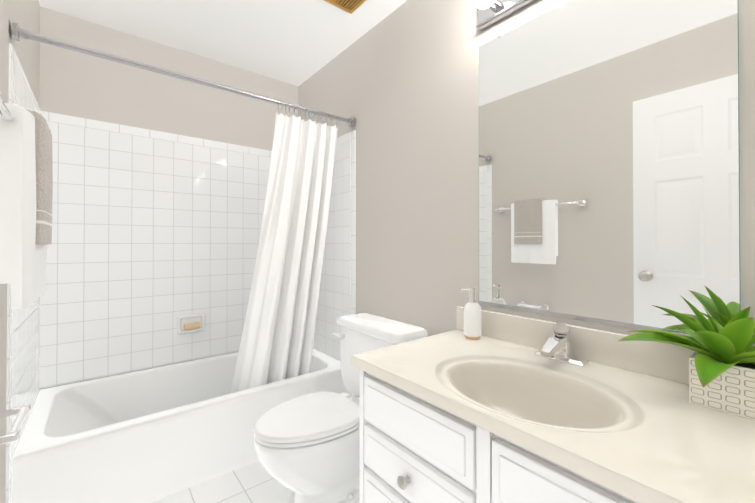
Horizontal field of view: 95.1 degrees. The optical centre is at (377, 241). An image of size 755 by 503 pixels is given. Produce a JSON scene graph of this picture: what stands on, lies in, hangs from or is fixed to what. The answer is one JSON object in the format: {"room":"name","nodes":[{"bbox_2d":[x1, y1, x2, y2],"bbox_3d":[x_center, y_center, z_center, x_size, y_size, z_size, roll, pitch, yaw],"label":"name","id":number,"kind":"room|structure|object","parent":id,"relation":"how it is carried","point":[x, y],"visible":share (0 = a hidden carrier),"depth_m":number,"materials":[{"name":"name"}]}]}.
{"room":"bathroom","nodes":[
{"label":"bathroom","id":0,"kind":"room"},
{"bbox_2d":[0,0,39,502],"bbox_3d":[-1.001,-0.065,0.764,0.100,2.395,2.878,0,-1,-39],"label":"wall","id":1,"kind":"structure","parent":0,"point":[24,14],"depth_m":1.21,"materials":[{"name":"grey paint"}]},
{"bbox_2d":[0,404,30,444],"bbox_3d":[-1.014,0.498,0.937,0.084,0.036,0.226,0,-1,-39],"label":"paper holder","id":2,"kind":"object","parent":1,"relation":"attached to","point":[20,412],"visible":1,"depth_m":0.95,"materials":[{"name":"silver metal"}]},
{"bbox_2d":[6,43,40,502],"bbox_3d":[-1.545,0.220,1.522,0.008,1.835,0.795,0,-1,-39],"label":"wall tile","id":3,"kind":"structure","parent":1,"relation":"attached to","point":[23,348],"depth_m":1.37,"materials":[{"name":"white tile"}]},
{"bbox_2d":[12,22,354,393],"bbox_3d":[-0.795,0.059,1.779,1.480,1.680,0.261,0,-1,-39],"label":"shower curtain","id":4,"kind":"object","parent":3,"relation":"attached to","point":[277,340],"visible":0.98,"depth_m":1.98,"materials":[{"name":"white fabric"}]},
{"bbox_2d":[0,92,52,308],"bbox_3d":[-0.974,-0.090,0.928,0.132,0.496,0.684,0,-1,-39],"label":"towels","id":5,"kind":"object","parent":1,"relation":"attached to","point":[26,179],"visible":1,"depth_m":0.83,"materials":[{"name":"fabric"}]},
{"bbox_2d":[39,6,297,390],"bbox_3d":[-1.252,-0.054,2.346,1.496,2.395,0.100,0,-1,-39],"label":"wall","id":6,"kind":"structure","parent":0,"point":[76,84],"depth_m":2.15,"materials":[{"name":"grey paint"}]},
{"bbox_2d":[39,111,271,388],"bbox_3d":[-1.217,0.047,2.302,1.495,1.478,0.008,0,-1,-39],"label":"wall tile","id":7,"kind":"structure","parent":6,"relation":"attached to","point":[155,234],"depth_m":2.12,"materials":[{"name":"white tile"}]},
{"bbox_2d":[177,313,204,333],"bbox_3d":[-1.218,0.543,2.268,0.164,0.120,0.041,0,-1,-39],"label":"soap dish","id":8,"kind":"object","parent":7,"relation":"attached to","point":[191,323],"visible":1,"depth_m":2.26,"materials":[{"name":"white ceramic"}]},
{"bbox_2d":[39,0,406,85],"bbox_3d":[-0.377,-1.289,1.270,2.080,0.060,3.270,0,-1,-39],"label":"ceiling","id":9,"kind":"structure","parent":0,"point":[296,42],"depth_m":2.01,"materials":[{"name":"white paint"}]},
{"bbox_2d":[324,0,365,13],"bbox_3d":[-0.164,-1.249,1.698,0.270,0.014,0.270,0,-1,-39],"label":"ceiling vent","id":10,"kind":"object","parent":9,"relation":"in","point":[350,6],"visible":1,"depth_m":1.81,"materials":[{"name":"gold metal"}]},
{"bbox_2d":[152,460,359,502],"bbox_3d":[-0.377,1.166,1.253,2.080,0.060,3.270,0,-1,-39],"label":"floor","id":11,"kind":"structure","parent":0,"point":[255,482],"depth_m":1.58,"materials":[{"name":"tile"}]},
{"bbox_2d":[12,349,351,502],"bbox_3d":[-0.973,0.963,1.994,1.474,0.355,0.765,0,-1,-39],"label":"bathtub","id":12,"kind":"object","parent":11,"relation":"on","point":[151,435],"visible":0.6,"depth_m":1.62,"materials":[{"name":"white ceramic"}]},
{"bbox_2d":[253,313,427,502],"bbox_3d":[-0.201,0.777,1.611,0.755,0.722,0.535,0,-1,-39],"label":"toilet","id":13,"kind":"object","parent":11,"relation":"on","point":[307,448],"visible":0.81,"depth_m":1.45,"materials":[{"name":"white ceramic"}]},
{"bbox_2d":[351,306,754,502],"bbox_3d":[0.465,0.706,0.912,0.596,0.855,1.073,0,-1,-39],"label":"bathroom vanity","id":14,"kind":"object","parent":11,"relation":"on","point":[498,411],"visible":0.98,"depth_m":0.88,"materials":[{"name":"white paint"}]},
{"bbox_2d":[460,287,481,339],"bbox_3d":[0.373,0.282,1.367,0.069,0.198,0.076,0,-1,-39],"label":"soap dispenser","id":15,"kind":"object","parent":14,"relation":"on","point":[472,314],"visible":1,"depth_m":1.34,"materials":[{"name":"white plastic"}]},
{"bbox_2d":[534,322,589,366],"bbox_3d":[0.558,0.320,1.088,0.133,0.118,0.156,0,-1,-39],"label":"faucet","id":16,"kind":"object","parent":14,"relation":"on","point":[557,346],"visible":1,"depth_m":1.08,"materials":[{"name":"silver metal"}]},
{"bbox_2d":[619,296,754,419],"bbox_3d":[0.764,0.253,0.758,0.305,0.248,0.364,0,-1,-39],"label":"potted plant","id":17,"kind":"object","parent":14,"relation":"on","point":[721,368],"visible":1,"depth_m":0.76,"materials":[{"name":"plant"}]},
{"bbox_2d":[298,0,754,396],"bbox_3d":[0.241,-0.058,1.765,0.100,2.395,2.878,0,-1,-39],"label":"wall","id":18,"kind":"structure","parent":0,"point":[400,84],"depth_m":1.70,"materials":[{"name":"grey paint"}]},
{"bbox_2d":[313,130,355,397],"bbox_3d":[-0.386,0.226,2.456,0.008,1.835,0.795,0,-1,-39],"label":"wall tile","id":19,"kind":"structure","parent":18,"relation":"attached to","point":[337,296],"depth_m":2.29,"materials":[{"name":"white tile"}]},
{"bbox_2d":[474,0,535,30],"bbox_3d":[0.597,-0.940,1.133,0.148,0.116,0.698,0,-1,-39],"label":"sconce","id":20,"kind":"object","parent":18,"relation":"attached to","point":[491,12],"visible":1,"depth_m":1.34,"materials":[{"name":"silver metal"}]},
{"bbox_2d":[478,0,740,336],"bbox_3d":[0.663,-0.284,1.155,0.010,1.092,0.761,0,-1,-39],"label":"mirror","id":21,"kind":"object","parent":18,"relation":"attached to","point":[609,173],"visible":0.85,"depth_m":1.07,"materials":[{"name":"clear glass"}]}
]}

